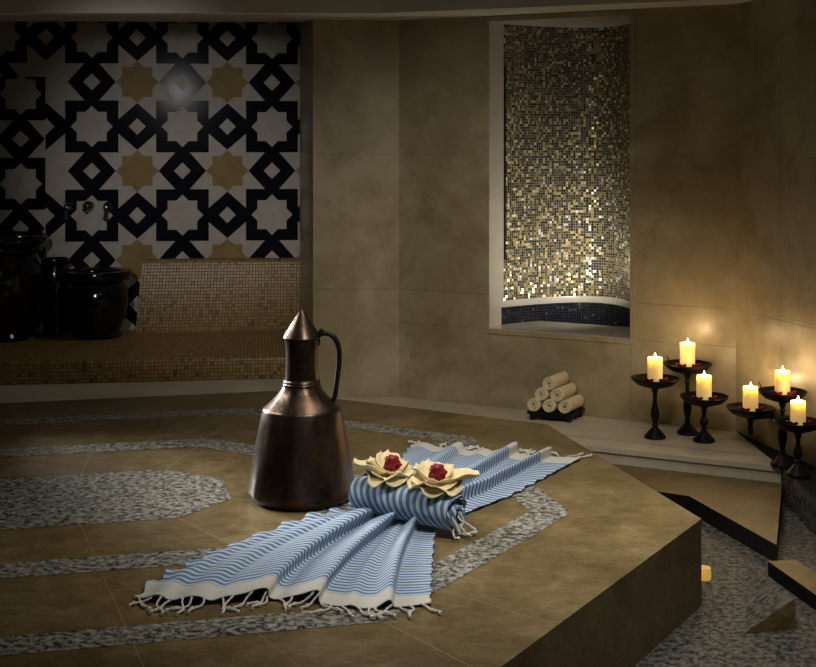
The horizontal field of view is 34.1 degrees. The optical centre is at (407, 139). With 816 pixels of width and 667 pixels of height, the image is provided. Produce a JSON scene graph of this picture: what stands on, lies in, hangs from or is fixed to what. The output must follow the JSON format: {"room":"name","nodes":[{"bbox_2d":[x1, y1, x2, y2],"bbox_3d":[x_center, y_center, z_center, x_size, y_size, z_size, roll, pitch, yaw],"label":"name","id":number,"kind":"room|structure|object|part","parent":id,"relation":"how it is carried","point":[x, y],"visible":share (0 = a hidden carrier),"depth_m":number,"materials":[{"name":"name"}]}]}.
{"room":"spa","nodes":[
{"label":"spa","id":0,"kind":"room"},
{"bbox_2d":[0,21,299,330],"bbox_3d":[-2.450,0.106,8.419,3.518,2.463,0.004,0,0,-6],"label":"wall","id":1,"kind":"structure","parent":0,"point":[190,131],"depth_m":8.50,"materials":[{"name":"multicoloured tile"}]},
{"bbox_2d":[63,202,73,220],"bbox_3d":[-2.154,0.453,8.398,0.066,0.119,0.095,0,0,0],"label":"tap","id":2,"kind":"object","parent":1,"relation":"attached to","point":[68,206],"visible":1,"depth_m":8.37,"materials":[{"name":"silver metal"}]},
{"bbox_3d":[-2.154,0.466,8.368,0.033,0.092,0.033,0,0,45],"label":"lever","id":3,"kind":"part","parent":2,"relation":"part of","materials":[{"name":"silver metal"}]},
{"bbox_2d":[82,201,94,211],"bbox_3d":[-2.027,0.420,8.385,0.069,0.069,0.146,0,0,0],"label":"spout","id":4,"kind":"object","parent":1,"relation":"attached to","point":[87,206],"visible":1,"depth_m":8.38,"materials":[{"name":"silver metal"}]},
{"bbox_2d":[103,202,112,220],"bbox_3d":[-1.909,0.453,8.423,0.066,0.119,0.095,0,0,0],"label":"tap","id":5,"kind":"object","parent":1,"relation":"attached to","point":[107,206],"visible":1,"depth_m":8.40,"materials":[{"name":"silver metal"}]},
{"bbox_3d":[-1.909,0.466,8.392,0.033,0.092,0.033,0,0,-45],"label":"lever","id":6,"kind":"part","parent":5,"relation":"part of","materials":[{"name":"silver metal"}]},
{"bbox_2d":[300,20,312,322],"bbox_3d":[-0.582,0.106,7.752,0.030,2.463,1.702,0,0,-7],"label":"wall","id":7,"kind":"structure","parent":0,"point":[306,27],"depth_m":7.64,"materials":[{"name":"stone"}]},
{"bbox_2d":[313,20,398,396],"bbox_3d":[-0.271,0.257,6.934,0.447,2.163,0.030,0,0,-3],"label":"wall","id":8,"kind":"structure","parent":0,"point":[356,62],"depth_m":6.92,"materials":[{"name":"beige stone"}]},
{"bbox_2d":[0,0,752,21],"bbox_3d":[-1.093,-0.924,7.373,6.397,0.602,2.530,0,0,8],"label":"ceiling","id":9,"kind":"structure","parent":0,"point":[10,10],"depth_m":6.53,"materials":[{"name":"paint"}]},
{"bbox_2d":[399,4,735,431],"bbox_3d":[0.736,0.257,6.529,1.761,2.163,0.030,0,0,28],"label":"wall","id":10,"kind":"structure","parent":0,"point":[685,56],"depth_m":6.40,"materials":[{"name":"beige stone"}]},
{"bbox_2d":[0,378,779,471],"bbox_3d":[-1.242,1.349,7.340,6.151,0.022,2.670,0,0,11],"label":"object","id":11,"kind":"structure","parent":10,"relation":"attached to","point":[586,427],"depth_m":6.39,"materials":[{"name":"stone"}]},
{"bbox_2d":[0,258,300,384],"bbox_3d":[-2.417,1.048,7.802,3.607,0.578,1.228,0,0,-6],"label":"bench","id":12,"kind":"object","parent":11,"relation":"on","point":[198,318],"visible":0.88,"depth_m":8.20,"materials":[{"name":"beige tile"}]},
{"bbox_2d":[0,231,47,342],"bbox_3d":[-2.473,0.891,8.100,0.536,0.640,0.536,0,0,0],"label":"pot","id":13,"kind":"object","parent":12,"relation":"on","point":[21,267],"visible":1,"depth_m":7.95,"materials":[{"name":"black ceramic"}]},
{"bbox_2d":[40,257,69,334],"bbox_3d":[-2.205,0.974,8.309,0.187,0.475,0.187,0,0,0],"label":"pot","id":14,"kind":"object","parent":12,"relation":"on","point":[54,317],"visible":0.84,"depth_m":8.23,"materials":[{"name":"black ceramic"}]},
{"bbox_2d":[61,267,131,339],"bbox_3d":[-1.913,1.005,8.182,0.424,0.412,0.424,0,0,0],"label":"pot","id":15,"kind":"object","parent":12,"relation":"on","point":[96,298],"visible":1,"depth_m":8.04,"materials":[{"name":"black ceramic"}]},
{"bbox_3d":[-2.432,1.274,7.832,3.605,0.125,1.225,0,0,-7],"label":"seat","id":16,"kind":"part","parent":12,"relation":"part of","materials":[{"name":"tile"}]},
{"bbox_3d":[-1.199,0.986,8.478,1.049,0.453,0.125,0,0,-6],"label":"backrest","id":17,"kind":"part","parent":12,"relation":"part of","materials":[{"name":"tile"}]},
{"bbox_2d":[527,407,584,422],"bbox_3d":[0.712,1.316,6.394,0.244,0.042,0.175,0,0,19],"label":"tray","id":18,"kind":"object","parent":11,"relation":"on","point":[541,413],"visible":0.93,"depth_m":6.33,"materials":[{"name":"black wood"}]},
{"bbox_2d":[527,397,550,410],"bbox_3d":[0.641,1.262,6.421,0.065,0.066,0.187,0,0,29],"label":"rolled hand towel","id":19,"kind":"object","parent":18,"relation":"on","point":[533,404],"visible":0.48,"depth_m":6.34,"materials":[{"name":"beige fabric"}]},
{"bbox_2d":[535,386,559,400],"bbox_3d":[0.676,1.208,6.409,0.065,0.066,0.187,0,0,29],"label":"rolled hand towel","id":20,"kind":"object","parent":19,"relation":"on","point":[541,393],"visible":0.58,"depth_m":6.33,"materials":[{"name":"beige fabric"}]},
{"bbox_2d":[543,371,568,389],"bbox_3d":[0.712,1.155,6.396,0.065,0.066,0.187,0,0,29],"label":"rolled hand towel","id":21,"kind":"object","parent":20,"relation":"on","point":[556,380],"visible":1,"depth_m":6.33,"materials":[{"name":"beige fabric"}]},
{"bbox_2d":[543,397,568,411],"bbox_3d":[0.712,1.262,6.396,0.065,0.066,0.187,0,0,29],"label":"rolled hand towel","id":22,"kind":"object","parent":18,"relation":"on","point":[549,405],"visible":0.62,"depth_m":6.32,"materials":[{"name":"beige fabric"}]},
{"bbox_2d":[550,382,576,401],"bbox_3d":[0.747,1.208,6.384,0.065,0.066,0.187,0,0,29],"label":"rolled hand towel","id":23,"kind":"object","parent":22,"relation":"on","point":[565,391],"visible":1,"depth_m":6.32,"materials":[{"name":"beige fabric"}]},
{"bbox_2d":[558,394,583,412],"bbox_3d":[0.782,1.262,6.371,0.065,0.066,0.187,0,0,29],"label":"rolled hand towel","id":24,"kind":"object","parent":18,"relation":"on","point":[574,402],"visible":1,"depth_m":6.31,"materials":[{"name":"beige fabric"}]},
{"bbox_2d":[630,373,679,439],"bbox_3d":[1.109,1.202,5.972,0.217,0.271,0.217,0,0,0],"label":"candle stand","id":25,"kind":"object","parent":11,"relation":"on","point":[654,433],"visible":0.96,"depth_m":5.95,"materials":[{"name":"black metal"}]},
{"bbox_2d":[647,353,662,381],"bbox_3d":[1.109,1.022,5.972,0.068,0.134,0.068,0,0,0],"label":"pillar candle","id":26,"kind":"object","parent":25,"relation":"on","point":[654,363],"visible":0.8,"depth_m":5.94,"materials":[{"name":"yellow wax"}]},
{"bbox_3d":[1.109,1.193,5.972,0.044,0.164,0.044,0,0,0],"label":"stem","id":27,"kind":"part","parent":25,"relation":"part of","materials":[{"name":"black metal"}]},
{"bbox_3d":[1.109,1.089,5.972,0.217,0.046,0.217,0,0,0],"label":"dish","id":28,"kind":"part","parent":25,"relation":"part of","materials":[{"name":"black metal"}]},
{"bbox_2d":[663,356,711,435],"bbox_3d":[1.272,1.163,6.053,0.220,0.349,0.220,0,0,0],"label":"candle stand","id":29,"kind":"object","parent":11,"relation":"on","point":[686,429],"visible":0.91,"depth_m":6.04,"materials":[{"name":"black metal"}]},
{"bbox_2d":[680,339,694,366],"bbox_3d":[1.272,0.970,6.053,0.068,0.136,0.068,0,0,0],"label":"pillar candle","id":30,"kind":"object","parent":29,"relation":"on","point":[687,349],"visible":0.81,"depth_m":6.02,"materials":[{"name":"yellow wax"}]},
{"bbox_3d":[1.272,1.167,6.053,0.044,0.216,0.044,0,0,0],"label":"stem","id":31,"kind":"part","parent":29,"relation":"part of","materials":[{"name":"black metal"}]},
{"bbox_3d":[1.272,1.038,6.053,0.220,0.046,0.220,0,0,0],"label":"dish","id":32,"kind":"part","parent":29,"relation":"part of","materials":[{"name":"black metal"}]},
{"bbox_2d":[679,391,728,443],"bbox_3d":[1.314,1.235,5.902,0.215,0.203,0.215,0,0,0],"label":"candle stand","id":33,"kind":"object","parent":11,"relation":"on","point":[704,437],"visible":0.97,"depth_m":5.88,"materials":[{"name":"black metal"}]},
{"bbox_2d":[696,371,711,399],"bbox_3d":[1.314,1.090,5.902,0.067,0.133,0.067,0,0,0],"label":"pillar candle","id":34,"kind":"object","parent":33,"relation":"on","point":[703,381],"visible":0.86,"depth_m":5.87,"materials":[{"name":"yellow wax"}]},
{"bbox_3d":[1.314,1.227,5.902,0.044,0.097,0.044,0,0,0],"label":"stem","id":35,"kind":"part","parent":33,"relation":"part of","materials":[{"name":"black metal"}]},
{"bbox_3d":[1.314,1.157,5.902,0.215,0.046,0.215,0,0,0],"label":"dish","id":36,"kind":"part","parent":33,"relation":"part of","materials":[{"name":"black metal"}]},
{"bbox_2d":[485,10,634,344],"bbox_3d":[0.734,0.176,6.509,0.782,1.591,0.008,0,0,28],"label":"trim","id":37,"kind":"structure","parent":10,"relation":"attached to","point":[631,13],"depth_m":6.57,"materials":[{"name":"beige stone"}]},
{"bbox_2d":[490,321,629,338],"bbox_3d":[0.824,0.963,6.676,0.738,0.034,0.370,0,0,28],"label":"trim","id":38,"kind":"structure","parent":10,"relation":"attached to","point":[620,332],"depth_m":6.67,"materials":[{"name":"stone"}]},
{"bbox_2d":[490,15,629,327],"bbox_3d":[1.019,0.176,7.041,0.778,1.547,1.200,0,0,28],"label":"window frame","id":39,"kind":"structure","parent":10,"relation":"attached to","point":[496,27],"depth_m":6.76,"materials":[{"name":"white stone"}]},
{"bbox_2d":[504,24,629,300],"bbox_3d":[0.915,0.116,6.847,0.738,1.422,0.420,0,0,28],"label":"wall niche","id":40,"kind":"object","parent":10,"relation":"in","point":[568,89],"visible":0.77,"depth_m":7.00,"materials":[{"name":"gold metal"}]},
{"bbox_2d":[504,65,505,259],"bbox_3d":[0.500,0.115,6.845,0.006,1.000,0.020,0,0,28],"label":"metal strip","id":41,"kind":"object","parent":40,"relation":"attached to","point":[504,65],"visible":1,"depth_m":6.84,"materials":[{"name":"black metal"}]},
{"bbox_2d":[501,296,629,326],"bbox_3d":[0.908,0.940,6.834,0.738,0.230,0.450,0,0,28],"label":"ledge","id":42,"kind":"object","parent":40,"relation":"attached to","point":[595,310],"visible":0.52,"depth_m":6.97,"materials":[{"name":"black tile"}]},
{"bbox_2d":[569,435,762,455],"bbox_3d":[0.644,1.337,6.066,1.763,0.001,0.885,0,0,0],"label":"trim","id":43,"kind":"structure","parent":10,"relation":"attached to","point":[569,435],"depth_m":5.82,"materials":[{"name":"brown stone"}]},
{"bbox_2d":[591,451,780,482],"bbox_3d":[-1.241,1.384,7.342,6.151,0.048,2.664,0,0,11],"label":"trim","id":44,"kind":"structure","parent":10,"relation":"attached to","point":[620,459],"depth_m":5.62,"materials":[{"name":"stone"}]},
{"bbox_2d":[407,397,815,666],"bbox_3d":[-0.250,1.475,4.000,8.500,0.001,11.000,0,0,0],"label":"floor","id":45,"kind":"structure","parent":0,"point":[713,635],"depth_m":4.09,"materials":[{"name":"stone"}]},
{"bbox_2d":[0,391,700,666],"bbox_3d":[-0.933,1.337,4.499,3.483,0.276,3.483,0,0,-14],"label":"platform","id":46,"kind":"object","parent":45,"relation":"on","point":[587,564],"visible":0.77,"depth_m":3.94,"materials":[{"name":"stone"}]},
{"bbox_2d":[127,502,442,620],"bbox_3d":[-0.287,1.169,3.836,0.810,0.061,1.018,0,0,4],"label":"striped cloth","id":47,"kind":"object","parent":46,"relation":"on","point":[360,558],"visible":0.95,"depth_m":3.66,"materials":[{"name":"fabric"}]},
{"bbox_2d":[248,310,353,510],"bbox_3d":[-0.355,0.882,4.450,0.362,0.631,0.357,0,0,0],"label":"copper ewer","id":48,"kind":"object","parent":46,"relation":"on","point":[301,461],"visible":0.97,"depth_m":4.34,"materials":[{"name":"brown metal"}]},
{"bbox_3d":[-0.355,0.616,4.452,0.126,0.098,0.126,0,0,0],"label":"lid","id":49,"kind":"part","parent":48,"relation":"part of","materials":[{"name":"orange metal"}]},
{"bbox_3d":[-0.262,0.760,4.452,0.082,0.242,0.019,0,0,0],"label":"handle","id":50,"kind":"part","parent":48,"relation":"part of","materials":[{"name":"black metal"}]},
{"bbox_2d":[348,473,477,538],"bbox_3d":[0.017,1.126,4.117,0.434,0.128,0.122,0,0,37],"label":"rolled towel","id":51,"kind":"object","parent":46,"relation":"on","point":[446,512],"visible":0.91,"depth_m":4.06,"materials":[{"name":"fabric"}]},
{"bbox_2d":[353,449,414,487],"bbox_3d":[-0.068,1.030,4.170,0.178,0.087,0.153,0,0,40],"label":"flower","id":52,"kind":"object","parent":51,"relation":"on","point":[376,474],"visible":0.94,"depth_m":4.14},
{"bbox_2d":[383,454,401,471],"bbox_3d":[-0.047,1.017,4.167,0.061,0.061,0.060,0,0,0],"label":"rose","id":53,"kind":"object","parent":52,"relation":"in","point":[392,463],"visible":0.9,"depth_m":4.15,"materials":[{"name":"red plant"}]},
{"bbox_2d":[407,458,479,497],"bbox_3d":[0.106,1.034,4.055,0.208,0.082,0.166,0,0,24],"label":"flower","id":54,"kind":"object","parent":51,"relation":"on","point":[452,483],"visible":0.94,"depth_m":4.04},
{"bbox_2d":[428,463,447,480],"bbox_3d":[0.091,1.017,4.054,0.061,0.061,0.060,0,0,0],"label":"rose","id":55,"kind":"object","parent":54,"relation":"in","point":[437,472],"visible":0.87,"depth_m":4.04,"materials":[{"name":"red plant"}]},
{"bbox_2d":[401,440,592,512],"bbox_3d":[0.196,1.168,4.694,0.738,0.063,1.006,0,0,19],"label":"striped cloth","id":56,"kind":"object","parent":46,"relation":"on","point":[505,471],"visible":0.56,"depth_m":4.85,"materials":[{"name":"fabric"}]},
{"bbox_2d":[613,464,781,560],"bbox_3d":[-1.333,1.442,6.213,5.735,0.066,3.173,0,0,0],"label":"step","id":57,"kind":"structure","parent":45,"relation":"on","point":[747,511],"depth_m":5.23,"materials":[{"name":"brown stone"}]},
{"bbox_2d":[701,565,710,580],"bbox_3d":[0.996,1.453,4.458,0.042,0.042,0.042,0,0,0],"label":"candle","id":58,"kind":"object","parent":45,"relation":"on","point":[705,570],"visible":0.86,"depth_m":4.44,"materials":[{"name":"orange"}]},
{"bbox_2d":[744,566,794,633],"bbox_3d":[1.162,1.428,4.268,0.149,0.092,0.657,0,0,15],"label":"wedge","id":59,"kind":"object","parent":45,"relation":"on","point":[769,607],"visible":1,"depth_m":4.07,"materials":[{"name":"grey stone"}]},
{"bbox_2d":[768,560,815,609],"bbox_3d":[1.443,1.450,3.524,0.100,0.049,2.000,0,0,-10],"label":"curb","id":60,"kind":"object","parent":45,"relation":"on","point":[798,579],"visible":1,"depth_m":4.36,"materials":[{"name":"brown stone"}]},
{"bbox_2d":[736,0,815,466],"bbox_3d":[1.996,0.057,4.161,0.030,2.563,4.000,0,0,-14],"label":"wall","id":61,"kind":"structure","parent":0,"point":[776,39],"depth_m":5.75,"materials":[{"name":"beige stone"}]},
{"bbox_2d":[737,432,815,535],"bbox_3d":[1.841,1.407,4.174,0.266,0.136,3.898,0,0,-14],"label":"trim","id":62,"kind":"structure","parent":61,"relation":"attached to","point":[799,494],"depth_m":5.24,"materials":[{"name":"stone"}]},
{"bbox_2d":[726,402,774,434],"bbox_3d":[1.482,1.214,5.745,0.213,0.124,0.207,0,0,0],"label":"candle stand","id":63,"kind":"object","parent":62,"relation":"on","point":[767,412],"visible":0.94,"depth_m":5.73,"materials":[{"name":"black metal"}]},
{"bbox_3d":[1.479,1.236,5.745,0.044,0.079,0.044,0,0,0],"label":"stem","id":64,"kind":"part","parent":63,"relation":"part of","materials":[{"name":"black metal"}]},
{"bbox_2d":[743,382,757,411],"bbox_3d":[1.479,1.110,5.745,0.065,0.130,0.065,0,0,0],"label":"pillar candle","id":65,"kind":"object","parent":63,"relation":"on","point":[750,392],"visible":0.84,"depth_m":5.72,"materials":[{"name":"yellow wax"}]},
{"bbox_3d":[1.479,1.175,5.745,0.207,0.046,0.207,0,0,0],"label":"dish","id":66,"kind":"part","parent":63,"relation":"part of","materials":[{"name":"black metal"}]},
{"bbox_3d":[1.532,1.200,5.758,0.108,0.036,0.036,0,0,-14],"label":"wall arm","id":67,"kind":"part","parent":63,"relation":"part of","materials":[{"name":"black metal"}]},
{"bbox_2d":[758,382,807,468],"bbox_3d":[1.537,1.169,5.460,0.199,0.336,0.199,0,0,0],"label":"candle stand","id":68,"kind":"object","parent":62,"relation":"on","point":[782,460],"visible":0.85,"depth_m":5.44,"materials":[{"name":"black metal"}]},
{"bbox_2d":[775,366,789,394],"bbox_3d":[1.537,0.989,5.460,0.062,0.125,0.062,0,0,0],"label":"pillar candle","id":69,"kind":"object","parent":68,"relation":"on","point":[782,377],"visible":0.86,"depth_m":5.43,"materials":[{"name":"yellow wax"}]},
{"bbox_3d":[1.537,1.174,5.460,0.044,0.202,0.044,0,0,0],"label":"stem","id":70,"kind":"part","parent":68,"relation":"part of","materials":[{"name":"black metal"}]},
{"bbox_3d":[1.537,1.051,5.460,0.199,0.046,0.199,0,0,0],"label":"dish","id":71,"kind":"part","parent":68,"relation":"part of","materials":[{"name":"black metal"}]},
{"bbox_2d":[773,415,815,478],"bbox_3d":[1.554,1.227,5.300,0.193,0.220,0.193,0,0,0],"label":"candle stand","id":72,"kind":"object","parent":62,"relation":"on","point":[797,470],"visible":0.94,"depth_m":5.28,"materials":[{"name":"black metal"}]},
{"bbox_3d":[1.554,1.140,5.300,0.193,0.046,0.193,0,0,0],"label":"dish","id":73,"kind":"part","parent":72,"relation":"part of","materials":[{"name":"black metal"}]},
{"bbox_2d":[790,396,805,424],"bbox_3d":[1.554,1.079,5.300,0.060,0.122,0.060,0,0,0],"label":"pillar candle","id":74,"kind":"object","parent":72,"relation":"on","point":[797,406],"visible":0.83,"depth_m":5.28,"materials":[{"name":"yellow wax"}]},
{"bbox_3d":[1.554,1.218,5.300,0.044,0.113,0.044,0,0,0],"label":"stem","id":75,"kind":"part","parent":72,"relation":"part of","materials":[{"name":"black metal"}]}
]}

